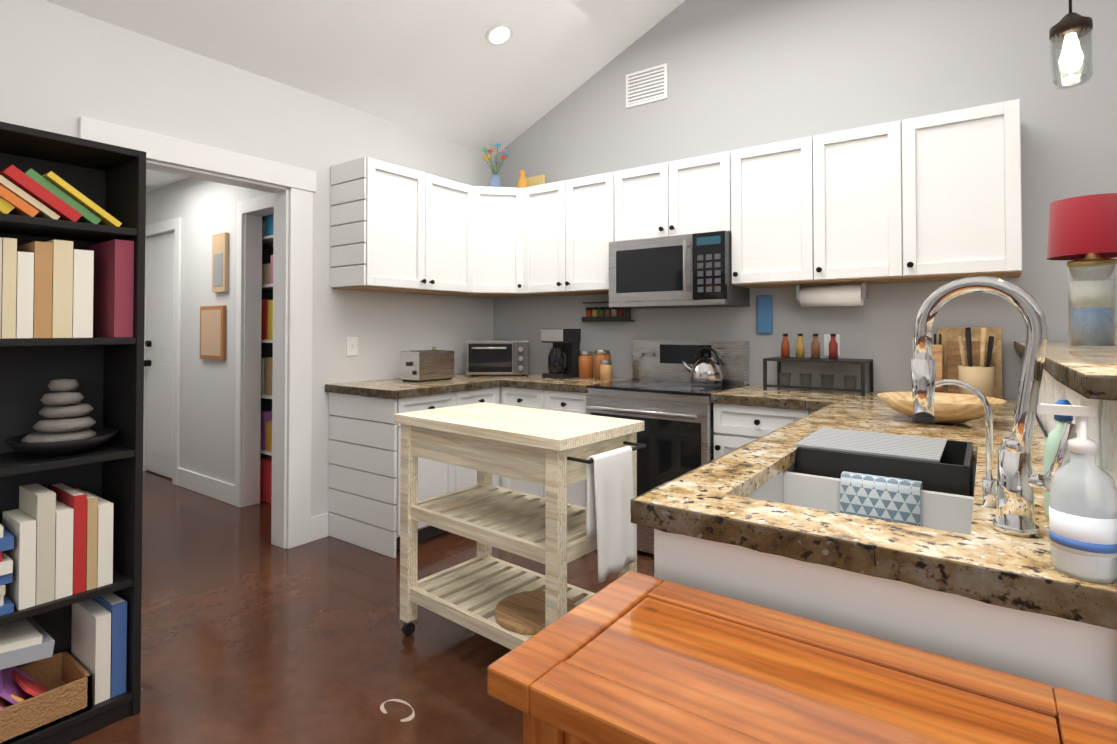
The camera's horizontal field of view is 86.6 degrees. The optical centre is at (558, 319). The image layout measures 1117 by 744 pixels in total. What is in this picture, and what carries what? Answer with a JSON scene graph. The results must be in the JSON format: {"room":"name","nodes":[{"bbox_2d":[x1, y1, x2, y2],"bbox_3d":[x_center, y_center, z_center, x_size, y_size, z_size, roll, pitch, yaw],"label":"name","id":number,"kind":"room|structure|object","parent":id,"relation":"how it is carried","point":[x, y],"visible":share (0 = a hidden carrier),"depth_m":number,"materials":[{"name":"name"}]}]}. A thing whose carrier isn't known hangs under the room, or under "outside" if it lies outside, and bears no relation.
{"room":"kitchen","nodes":[
{"label":"kitchen","id":0,"kind":"room"},
{"bbox_2d":[146,169,189,191],"bbox_3d":[-2.832,-1.181,4.404,3.000,0.100,2.580,-1,-1,36],"label":"ceiling","id":1,"kind":"structure","parent":0,"point":[156,180],"depth_m":4.76,"materials":[{"name":"paint"}]},
{"bbox_2d":[143,177,273,486],"bbox_3d":[-2.637,0.096,4.551,2.880,2.450,0.120,-1,-1,36],"label":"wall","id":2,"kind":"structure","parent":0,"point":[205,210],"depth_m":4.47,"materials":[{"name":"paint"}]},
{"bbox_2d":[144,232,174,477],"bbox_3d":[-3.373,0.296,5.032,0.670,2.045,0.100,-1,-1,36],"label":"hall door","id":3,"kind":"structure","parent":2,"relation":"in","point":[158,362],"depth_m":5.06,"materials":[{"name":"white wood"}]},
{"bbox_2d":[177,467,234,505],"bbox_3d":[-2.661,1.250,4.466,0.940,0.140,0.018,-1,-1,36],"label":"baseboard","id":4,"kind":"structure","parent":2,"relation":"attached to","point":[217,489],"depth_m":4.43,"materials":[{"name":"white wood"}]},
{"bbox_2d":[200,305,225,359],"bbox_3d":[-2.580,0.099,4.417,0.370,0.400,0.026,-1,-1,36],"label":"picture frame","id":5,"kind":"object","parent":2,"relation":"attached to","point":[212,332],"depth_m":4.38,"materials":[{"name":"brown wood"}]},
{"bbox_2d":[212,232,228,292],"bbox_3d":[-2.488,-0.417,4.356,0.200,0.430,0.031,-1,-1,36],"label":"picture frame","id":6,"kind":"object","parent":2,"relation":"attached to","point":[220,241],"depth_m":4.32,"materials":[{"name":"brown wood"}]},
{"bbox_2d":[0,0,493,547],"bbox_3d":[-2.630,-0.068,2.005,0.120,2.700,7.000,-1,-1,36],"label":"wall","id":7,"kind":"structure","parent":0,"point":[62,70],"depth_m":3.35,"materials":[{"name":"paint"}]},
{"bbox_2d":[79,116,315,548],"bbox_3d":[-1.835,0.206,3.093,0.168,2.185,1.130,-1,-1,36],"label":"door frame","id":8,"kind":"structure","parent":7,"relation":"attached to","point":[292,204],"depth_m":3.22,"materials":[{"name":"white wood"}]},
{"bbox_2d":[346,337,357,355],"bbox_3d":[-1.297,0.169,3.728,0.013,0.120,0.080,-1,-1,36],"label":"light switch","id":9,"kind":"object","parent":7,"relation":"attached to","point":[351,346],"visible":1,"depth_m":3.72,"materials":[{"name":"white plastic"}]},
{"bbox_2d":[330,157,469,295],"bbox_3d":[-0.964,-0.564,3.889,0.373,0.750,0.926,-1,-1,36],"label":"upper cabinet","id":10,"kind":"object","parent":7,"relation":"attached to","point":[395,228],"depth_m":3.63,"materials":[{"name":"white wood"}]},
{"bbox_2d":[68,470,653,743],"bbox_3d":[-0.791,1.311,0.652,11.020,0.101,7.240,-1,-1,36],"label":"floor","id":11,"kind":"structure","parent":0,"point":[251,633],"depth_m":2.35,"materials":[{"name":"concrete"}]},
{"bbox_2d":[0,121,145,743],"bbox_3d":[-1.717,0.360,1.708,0.300,1.835,0.800,-1,-1,36],"label":"bookshelf","id":12,"kind":"object","parent":11,"relation":"on","point":[72,259],"visible":1,"depth_m":1.87,"materials":[{"name":"black wood"}]},
{"bbox_2d":[0,238,1,338],"bbox_3d":[-1.691,-0.089,1.737,0.234,0.288,0.042,-1,-1,36],"label":"book","id":13,"kind":"object","parent":12,"relation":"on","point":[0,238],"depth_m":1.68,"materials":[{"name":"beige paper"}]},
{"bbox_2d":[1,238,16,338],"bbox_3d":[-1.667,-0.089,1.766,0.230,0.288,0.030,-1,-1,36],"label":"book","id":14,"kind":"object","parent":12,"relation":"on","point":[8,245],"depth_m":1.70,"materials":[{"name":"beige paper"}]},
{"bbox_2d":[2,509,35,609],"bbox_3d":[-1.621,0.714,1.779,0.194,0.249,0.036,-1,-1,36],"label":"book","id":15,"kind":"object","parent":12,"relation":"on","point":[20,524],"depth_m":1.73,"materials":[{"name":"beige paper"}]},
{"bbox_2d":[16,251,33,337],"bbox_3d":[-1.652,-0.070,1.798,0.243,0.252,0.036,-1,-1,36],"label":"book","id":16,"kind":"object","parent":12,"relation":"on","point":[24,259],"depth_m":1.73,"materials":[{"name":"beige paper"}]},
{"bbox_2d":[17,241,52,337],"bbox_3d":[-1.629,-0.087,1.832,0.244,0.286,0.041,-1,-1,36],"label":"book","id":17,"kind":"object","parent":12,"relation":"on","point":[40,254],"depth_m":1.76,"materials":[{"name":"brown paper"}]},
{"bbox_2d":[19,483,55,604],"bbox_3d":[-1.597,0.679,1.813,0.195,0.320,0.042,-1,-1,36],"label":"book","id":18,"kind":"object","parent":12,"relation":"on","point":[37,503],"depth_m":1.76,"materials":[{"name":"beige paper"}]},
{"bbox_2d":[0,650,91,743],"bbox_3d":[-1.717,1.133,1.684,0.255,0.181,0.567,-1,-1,36],"label":"basket","id":19,"kind":"object","parent":12,"relation":"on","point":[42,700],"depth_m":1.78,"materials":[{"name":"brown wicker"}]},
{"bbox_2d":[47,240,72,337],"bbox_3d":[-1.592,-0.091,1.862,0.220,0.296,0.047,-1,-1,36],"label":"book","id":20,"kind":"object","parent":12,"relation":"on","point":[59,252],"depth_m":1.79,"materials":[{"name":"beige paper"}]},
{"bbox_2d":[4,379,118,455],"bbox_3d":[-1.575,0.306,1.888,0.280,0.234,0.280,-1,-1,36],"label":"stone sculpture","id":21,"kind":"object","parent":12,"relation":"on","point":[43,417],"depth_m":1.90,"materials":[{"name":"grey stone"}]},
{"bbox_2d":[55,500,73,599],"bbox_3d":[-1.573,0.709,1.849,0.199,0.262,0.041,-1,-1,36],"label":"book","id":22,"kind":"object","parent":12,"relation":"on","point":[64,509],"depth_m":1.79,"materials":[{"name":"beige paper"}]},
{"bbox_2d":[50,483,86,594],"bbox_3d":[-1.569,0.692,1.893,0.242,0.297,0.031,-1,-1,36],"label":"book","id":23,"kind":"object","parent":12,"relation":"on","point":[69,498],"depth_m":1.82,"materials":[{"name":"red paper"}]},
{"bbox_2d":[72,249,93,337],"bbox_3d":[-1.573,-0.079,1.911,0.247,0.273,0.050,-1,-1,36],"label":"book","id":24,"kind":"object","parent":12,"relation":"on","point":[82,260],"depth_m":1.84,"materials":[{"name":"beige paper"}]},
{"bbox_2d":[74,488,97,590],"bbox_3d":[-1.531,0.700,1.903,0.193,0.282,0.026,-1,-1,36],"label":"book","id":25,"kind":"object","parent":12,"relation":"on","point":[89,503],"depth_m":1.84,"materials":[{"name":"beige paper"}]},
{"bbox_2d":[71,598,110,704],"bbox_3d":[-1.534,1.073,1.942,0.230,0.270,0.040,-1,-1,36],"label":"book","id":26,"kind":"object","parent":12,"relation":"on","point":[91,618],"depth_m":1.89,"materials":[{"name":"beige paper"}]},
{"bbox_2d":[86,491,113,587],"bbox_3d":[-1.531,0.714,1.945,0.243,0.254,0.039,-1,-1,36],"label":"book","id":27,"kind":"object","parent":12,"relation":"on","point":[102,509],"depth_m":1.87,"materials":[{"name":"beige paper"}]},
{"bbox_2d":[92,592,126,697],"bbox_3d":[-1.508,1.063,1.977,0.230,0.290,0.040,-1,-1,36],"label":"book","id":28,"kind":"object","parent":12,"relation":"on","point":[114,604],"depth_m":1.91,"materials":[{"name":"blue paper"}]},
{"bbox_2d":[88,239,133,336],"bbox_3d":[-1.511,-0.099,1.996,0.255,0.316,0.052,-1,-1,36],"label":"book","id":29,"kind":"object","parent":12,"relation":"on","point":[113,279],"depth_m":1.93,"materials":[{"name":"red paper"}]},
{"bbox_2d":[260,214,273,502],"bbox_3d":[-1.663,0.210,4.449,1.175,2.218,0.820,-1,-1,36],"label":"pantry shelves","id":30,"kind":"object","parent":11,"relation":"on","point":[266,376],"visible":0.02,"depth_m":4.29,"materials":[{"name":"white"}]},
{"bbox_2d":[328,388,492,557],"bbox_3d":[-0.710,0.874,4.007,0.619,0.880,1.477,-1,-1,36],"label":"base cabinet","id":31,"kind":"object","parent":11,"relation":"on","point":[364,444],"depth_m":3.42,"materials":[{"name":"white wood"}]},
{"bbox_2d":[325,372,541,395],"bbox_3d":[-0.709,0.415,4.001,0.637,0.036,1.497,-1,-1,36],"label":"countertop","id":32,"kind":"structure","parent":31,"relation":"on","point":[395,387],"depth_m":3.57,"materials":[{"name":"brown stone"}]},
{"bbox_2d":[400,350,453,381],"bbox_3d":[-0.855,0.298,3.854,0.180,0.193,0.315,-1,-1,36],"label":"toaster","id":33,"kind":"object","parent":32,"relation":"on","point":[425,365],"visible":1,"depth_m":3.77,"materials":[{"name":"silver metal"}]},
{"bbox_2d":[501,376,632,387],"bbox_3d":[0.082,0.415,3.959,0.692,0.036,0.637,-1,-1,36],"label":"countertop","id":34,"kind":"structure","parent":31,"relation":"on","point":[575,382],"depth_m":3.79,"materials":[{"name":"brown stone"}]},
{"bbox_2d":[466,340,528,375],"bbox_3d":[-0.434,0.276,4.287,0.440,0.250,0.353,0,-1,-4],"label":"toaster oven","id":35,"kind":"object","parent":34,"relation":"on","point":[497,357],"visible":1,"depth_m":4.15,"materials":[{"name":"silver metal"}]},
{"bbox_2d":[541,329,580,378],"bbox_3d":[0.027,0.231,4.085,0.204,0.335,0.218,-1,-1,36],"label":"coffee maker","id":36,"kind":"object","parent":34,"relation":"on","point":[563,354],"visible":1,"depth_m":4.03,"materials":[{"name":"black plastic"}]},
{"bbox_2d":[578,351,592,378],"bbox_3d":[0.185,0.307,4.011,0.100,0.180,0.098,-1,-1,36],"label":"canister","id":37,"kind":"object","parent":34,"relation":"on","point":[585,364],"visible":1,"depth_m":3.97,"materials":[{"name":"brown"}]},
{"bbox_2d":[594,350,610,378],"bbox_3d":[0.294,0.301,3.957,0.110,0.190,0.108,-1,-1,36],"label":"canister","id":38,"kind":"object","parent":34,"relation":"on","point":[599,355],"visible":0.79,"depth_m":3.92,"materials":[{"name":"brown"}]},
{"bbox_2d":[600,360,611,380],"bbox_3d":[0.308,0.329,3.823,0.080,0.130,0.079,-1,-1,36],"label":"canister","id":39,"kind":"object","parent":34,"relation":"on","point":[605,370],"visible":1,"depth_m":3.79,"materials":[{"name":"orange glass"}]},
{"bbox_2d":[394,402,645,649],"bbox_3d":[-0.142,0.836,2.309,0.978,0.900,0.500,-1,-1,40],"label":"cart","id":40,"kind":"object","parent":11,"relation":"on","point":[555,453],"visible":0.73,"depth_m":2.18,"materials":[{"name":"white wood"}]},
{"bbox_2d":[586,446,636,582],"bbox_3d":[0.183,0.639,1.982,0.057,0.396,0.220,-1,-1,40],"label":"towel","id":41,"kind":"object","parent":40,"relation":"hanging from","point":[609,474],"depth_m":1.96,"materials":[{"name":"white fabric"}]},
{"bbox_2d":[493,384,640,522],"bbox_3d":[0.054,0.873,3.949,0.731,0.880,0.675,-1,-1,36],"label":"base cabinet","id":42,"kind":"object","parent":11,"relation":"on","point":[572,400],"depth_m":3.71,"materials":[{"name":"white wood"}]},
{"bbox_2d":[586,340,749,554],"bbox_3d":[0.634,0.717,3.483,0.748,1.175,0.718,-1,-1,36],"label":"range","id":43,"kind":"object","parent":11,"relation":"on","point":[665,400],"visible":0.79,"depth_m":3.25,"materials":[{"name":"silver metal"}]},
{"bbox_2d":[682,346,722,385],"bbox_3d":[0.854,0.272,3.533,0.249,0.228,0.190,-1,-1,36],"label":"kettle","id":44,"kind":"object","parent":43,"relation":"on","point":[706,370],"visible":1,"depth_m":3.46,"materials":[{"name":"silver metal"}]},
{"bbox_2d":[709,400,816,559],"bbox_3d":[1.236,0.860,3.127,0.631,0.880,0.619,-1,-1,36],"label":"base cabinet","id":45,"kind":"object","parent":11,"relation":"on","point":[735,425],"depth_m":2.97,"materials":[{"name":"white wood"}]},
{"bbox_2d":[711,384,848,407],"bbox_3d":[1.214,0.402,3.139,0.592,0.036,0.637,-1,-1,36],"label":"countertop","id":46,"kind":"structure","parent":45,"relation":"on","point":[779,397],"depth_m":2.98,"materials":[{"name":"brown stone"}]},
{"bbox_2d":[779,372,790,387],"bbox_3d":[1.259,0.341,3.295,0.068,0.090,0.066,-1,-1,36],"label":"tumbler","id":47,"kind":"object","parent":46,"relation":"on","point":[789,380],"visible":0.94,"depth_m":3.29,"materials":[{"name":"clear glass"}]},
{"bbox_2d":[799,373,811,390],"bbox_3d":[1.348,0.340,3.230,0.068,0.090,0.066,-1,-1,36],"label":"tumbler","id":48,"kind":"object","parent":46,"relation":"on","point":[809,384],"visible":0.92,"depth_m":3.22,"materials":[{"name":"clear glass"}]},
{"bbox_2d":[821,374,833,391],"bbox_3d":[1.437,0.339,3.166,0.068,0.090,0.066,-1,-1,36],"label":"tumbler","id":49,"kind":"object","parent":46,"relation":"on","point":[827,377],"visible":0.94,"depth_m":3.15,"materials":[{"name":"clear glass"}]},
{"bbox_2d":[633,392,1116,623],"bbox_3d":[1.180,0.384,1.988,0.705,0.036,2.542,-1,-1,36],"label":"countertop","id":50,"kind":"structure","parent":45,"relation":"on","point":[716,498],"depth_m":1.04,"materials":[{"name":"brown stone"}]},
{"bbox_2d":[763,357,873,395],"bbox_3d":[1.399,0.298,3.200,0.496,0.172,0.286,-1,-1,36],"label":"glass rack","id":51,"kind":"object","parent":50,"relation":"on","point":[862,362],"visible":0.98,"depth_m":3.13,"materials":[{"name":"black metal"}]},
{"bbox_2d":[781,333,788,357],"bbox_3d":[1.280,0.146,3.344,0.044,0.135,0.044,-1,-1,36],"label":"bottle","id":52,"kind":"object","parent":51,"relation":"on","point":[785,348],"visible":0.96,"depth_m":3.33,"materials":[{"name":"brown glass"}]},
{"bbox_2d":[796,334,803,357],"bbox_3d":[1.345,0.145,3.297,0.044,0.135,0.044,-1,-1,36],"label":"bottle","id":53,"kind":"object","parent":51,"relation":"on","point":[800,348],"visible":0.96,"depth_m":3.28,"materials":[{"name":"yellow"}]},
{"bbox_2d":[811,334,819,357],"bbox_3d":[1.410,0.145,3.250,0.044,0.135,0.044,-1,-1,36],"label":"bottle","id":54,"kind":"object","parent":51,"relation":"on","point":[815,348],"visible":0.96,"depth_m":3.23,"materials":[{"name":"brown glass"}]},
{"bbox_2d":[829,334,837,358],"bbox_3d":[1.483,0.144,3.197,0.044,0.135,0.044,-1,-1,36],"label":"bottle","id":55,"kind":"object","parent":51,"relation":"on","point":[833,349],"visible":1,"depth_m":3.18,"materials":[{"name":"red glass"}]},
{"bbox_2d":[843,375,856,392],"bbox_3d":[1.526,0.338,3.101,0.068,0.090,0.066,-1,-1,36],"label":"tumbler","id":56,"kind":"object","parent":50,"relation":"on","point":[847,379],"visible":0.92,"depth_m":3.10,"materials":[{"name":"clear glass"}]},
{"bbox_2d":[840,471,921,525],"bbox_3d":[0.788,0.474,1.448,0.170,0.179,0.072,-1,-1,36],"label":"cloth","id":57,"kind":"object","parent":50,"relation":"hanging from","point":[891,499],"visible":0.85,"depth_m":1.42,"materials":[{"name":"blue fabric"}]},
{"bbox_2d":[795,428,972,496],"bbox_3d":[0.912,0.466,1.653,0.396,0.245,0.378,-1,-1,36],"label":"dish rack","id":58,"kind":"object","parent":50,"relation":"in","point":[939,465],"visible":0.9,"depth_m":1.56,"materials":[{"name":"black plastic"}]},
{"bbox_2d":[932,334,943,392],"bbox_3d":[1.816,0.223,2.889,0.100,0.307,0.217,-1,-1,36],"label":"knife block","id":59,"kind":"object","parent":50,"relation":"on","point":[938,353],"visible":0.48,"depth_m":2.83,"materials":[{"name":"brown wood"}]},
{"bbox_2d":[877,392,1007,423],"bbox_3d":[1.384,0.326,2.155,0.400,0.085,0.400,-1,-1,36],"label":"bowl","id":60,"kind":"object","parent":50,"relation":"on","point":[952,408],"visible":0.67,"depth_m":2.08,"materials":[{"name":"brown wood"}]},
{"bbox_2d":[935,379,996,507],"bbox_3d":[0.777,0.235,1.162,0.133,0.235,0.042,-1,-1,36],"label":"filter faucet","id":61,"kind":"object","parent":50,"relation":"on","point":[989,485],"visible":0.77,"depth_m":1.12,"materials":[{"name":"silver metal"}]},
{"bbox_2d":[937,327,1002,398],"bbox_3d":[2.002,0.208,2.890,0.260,0.338,0.091,-1,-1,36],"label":"cutting boards","id":62,"kind":"object","parent":50,"relation":"on","point":[952,355],"visible":0.42,"depth_m":2.89,"materials":[{"name":"brown wood"}]},
{"bbox_2d":[958,327,994,396],"bbox_3d":[1.946,0.207,2.762,0.141,0.341,0.138,-1,-1,36],"label":"utensil crock","id":63,"kind":"object","parent":50,"relation":"on","point":[980,378],"visible":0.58,"depth_m":2.72,"materials":[{"name":"beige ceramic"}]},
{"bbox_2d":[910,276,1076,536],"bbox_3d":[0.734,0.138,1.015,0.228,0.426,0.079,-1,-1,36],"label":"faucet","id":64,"kind":"object","parent":50,"relation":"on","point":[1019,481],"visible":1,"depth_m":0.97,"materials":[{"name":"silver metal"}]},
{"bbox_2d":[1043,399,1085,518],"bbox_3d":[0.887,0.246,1.040,0.056,0.210,0.056,-1,-1,36],"label":"dish soap bottle","id":65,"kind":"object","parent":50,"relation":"on","point":[1050,449],"visible":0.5,"depth_m":1.03,"materials":[{"name":"green"}]},
{"bbox_2d":[1040,403,1116,582],"bbox_3d":[0.718,0.234,0.817,0.082,0.228,0.073,-1,-1,36],"label":"soap bottle","id":66,"kind":"object","parent":50,"relation":"on","point":[1083,539],"visible":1,"depth_m":0.80,"materials":[{"name":"white plastic"}]},
{"bbox_2d":[487,571,1116,743],"bbox_3d":[0.304,0.871,0.770,0.705,0.785,0.405,-1,-1,36],"label":"table","id":67,"kind":"object","parent":11,"relation":"on","point":[630,657],"visible":1,"depth_m":0.78,"materials":[{"name":"brown wood"}]},
{"bbox_2d":[682,556,1092,695],"bbox_3d":[0.661,0.941,1.267,0.662,0.660,0.550,-1,-1,36],"label":"base cabinet","id":68,"kind":"object","parent":11,"relation":"on","point":[1028,641],"depth_m":0.84,"materials":[{"name":"white wood"}]},
{"bbox_2d":[933,452,976,495],"bbox_3d":[1.191,0.843,2.002,0.662,0.880,0.495,-1,-1,36],"label":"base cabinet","id":69,"kind":"object","parent":11,"relation":"on","point":[974,453],"depth_m":1.70,"materials":[{"name":"white"}]},
{"bbox_2d":[1014,341,1116,571],"bbox_3d":[1.594,0.681,1.665,0.423,1.193,2.572,-1,-1,36],"label":"countertop","id":70,"kind":"structure","parent":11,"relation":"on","point":[1083,376],"depth_m":1.03,"materials":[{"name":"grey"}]},
{"bbox_2d":[717,536,984,666],"bbox_3d":[0.500,0.488,1.076,0.434,0.199,0.004,-1,-1,36],"label":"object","id":71,"kind":"structure","parent":70,"relation":"attached to","point":[934,618],"depth_m":0.97,"materials":[{"name":"white paint"}]},
{"bbox_2d":[785,472,972,531],"bbox_3d":[0.776,0.501,1.457,0.424,0.190,0.024,-1,-1,36],"label":"sink","id":72,"kind":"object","parent":70,"relation":"attached to","point":[939,509],"depth_m":1.39,"materials":[{"name":"white ceramic"}]},
{"bbox_2d":[981,596,984,635],"bbox_3d":[0.944,0.492,1.322,0.004,0.199,0.916,-1,-1,36],"label":"wall","id":73,"kind":"structure","parent":70,"relation":"attached to","point":[982,597],"depth_m":0.87,"materials":[{"name":"white paint"}]},
{"bbox_2d":[1046,193,1116,348],"bbox_3d":[1.602,-0.139,1.781,0.210,0.450,0.210,-1,-1,36],"label":"lamp","id":74,"kind":"object","parent":70,"relation":"on","point":[1082,231],"visible":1,"depth_m":1.74,"materials":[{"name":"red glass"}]},
{"bbox_2d":[44,0,684,156],"bbox_3d":[-1.091,-2.255,0.925,3.920,1.845,7.240,-1,-1,36],"label":"ceiling","id":75,"kind":"structure","parent":0,"point":[444,70],"depth_m":3.53,"materials":[{"name":"paint"}]},
{"bbox_2d":[486,24,512,45],"bbox_3d":[-0.357,-1.720,3.583,0.158,0.074,0.170,-1,-1,36],"label":"recessed light","id":76,"kind":"object","parent":75,"relation":"in","point":[499,34],"visible":1,"depth_m":3.58,"materials":[{"name":"white"}]},
{"bbox_2d":[1049,0,1092,88],"bbox_3d":[1.425,-1.769,1.663,0.100,2.232,0.100,-1,-1,36],"label":"pendant light","id":77,"kind":"object","parent":75,"relation":"hanging from","point":[1070,28],"visible":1,"depth_m":1.64,"materials":[{"name":"glass"}]},
{"bbox_2d":[753,464,796,499],"bbox_3d":[0.596,0.495,1.575,0.004,0.199,0.916,-1,-1,36],"label":"sink","id":78,"kind":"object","parent":0,"relation":"attached to","point":[775,490],"depth_m":1.52,"materials":[{"name":"white ceramic"}]},
{"bbox_2d":[493,0,1116,398],"bbox_3d":[2.584,-0.894,2.638,7.840,4.372,0.120,-1,-1,36],"label":"wall","id":79,"kind":"structure","parent":0,"point":[742,74],"depth_m":3.32,"materials":[{"name":"grey paint"}]},
{"bbox_2d":[446,185,553,298],"bbox_3d":[-0.456,-0.557,4.364,0.639,0.750,0.634,-1,-1,36],"label":"upper cabinet","id":80,"kind":"object","parent":79,"relation":"attached to","point":[497,214],"depth_m":4.18,"materials":[{"name":"white wood"}]},
{"bbox_2d":[526,179,573,295],"bbox_3d":[-0.010,-0.559,4.203,0.474,0.750,0.372,-1,-1,36],"label":"upper cabinet","id":81,"kind":"object","parent":79,"relation":"attached to","point":[550,206],"depth_m":4.07,"materials":[{"name":"white wood"}]},
{"bbox_2d":[574,170,621,294],"bbox_3d":[0.298,-0.562,4.001,0.493,0.750,0.339,-1,-1,36],"label":"upper cabinet","id":82,"kind":"object","parent":79,"relation":"attached to","point":[597,198],"depth_m":3.85,"materials":[{"name":"white wood"}]},
{"bbox_2d":[582,301,634,321],"bbox_3d":[0.343,-0.054,4.116,0.380,0.138,0.087,-1,-1,36],"label":"spice shelf","id":83,"kind":"object","parent":79,"relation":"attached to","point":[594,314],"visible":0.9,"depth_m":4.10,"materials":[{"name":"black plastic"}]},
{"bbox_2d":[626,63,667,107],"bbox_3d":[0.592,-1.577,4.006,0.310,0.230,0.015,-1,-1,36],"label":"air vent","id":84,"kind":"object","parent":79,"relation":"in","point":[648,85],"visible":1,"depth_m":4.00,"materials":[{"name":"white"}]},
{"bbox_2d":[622,151,733,240],"bbox_3d":[0.755,-0.715,3.672,0.756,0.455,0.339,-1,-1,36],"label":"upper cabinet","id":85,"kind":"object","parent":79,"relation":"attached to","point":[693,195],"depth_m":3.50,"materials":[{"name":"white wood"}]},
{"bbox_2d":[609,231,749,308],"bbox_3d":[0.717,-0.281,3.613,0.744,0.405,0.469,-1,-1,36],"label":"microwave","id":86,"kind":"object","parent":85,"relation":"attached to","point":[687,271],"visible":1,"depth_m":3.44,"materials":[{"name":"grey metal"}]},
{"bbox_2d":[757,295,772,333],"bbox_3d":[1.222,-0.030,3.513,0.090,0.230,0.032,-1,-1,36],"label":"oven mitt","id":87,"kind":"object","parent":79,"relation":"hanging from","point":[764,314],"visible":0.96,"depth_m":3.50,"materials":[{"name":"blue fabric"}]},
{"bbox_2d":[730,134,837,287],"bbox_3d":[1.235,-0.573,3.322,0.550,0.750,0.339,-1,-1,36],"label":"upper cabinet","id":88,"kind":"object","parent":79,"relation":"attached to","point":[779,237],"depth_m":3.17,"materials":[{"name":"white wood"}]},
{"bbox_2d":[796,282,867,306],"bbox_3d":[1.459,-0.131,3.169,0.340,0.122,0.110,-1,-1,36],"label":"paper towel holder","id":89,"kind":"object","parent":88,"relation":"attached to","point":[840,295],"visible":0.94,"depth_m":3.13,"materials":[{"name":"white paper"}]},
{"bbox_2d":[824,334,839,355],"bbox_3d":[1.525,0.142,3.307,0.080,0.120,0.010,-1,-1,36],"label":"electrical outlet","id":90,"kind":"object","parent":79,"relation":"attached to","point":[827,338],"visible":0.44,"depth_m":3.32,"materials":[{"name":"white plastic"}]},
{"bbox_2d":[826,117,921,284],"bbox_3d":[1.573,-0.576,3.077,0.515,0.750,0.339,-1,-1,36],"label":"upper cabinet","id":91,"kind":"object","parent":79,"relation":"attached to","point":[872,171],"depth_m":2.91,"materials":[{"name":"white wood"}]},
{"bbox_2d":[918,99,1021,281],"bbox_3d":[1.894,-0.580,2.845,0.508,0.750,0.339,-1,-1,36],"label":"upper cabinet","id":92,"kind":"object","parent":79,"relation":"attached to","point":[935,197],"depth_m":2.68,"materials":[{"name":"white wood"}]}
]}

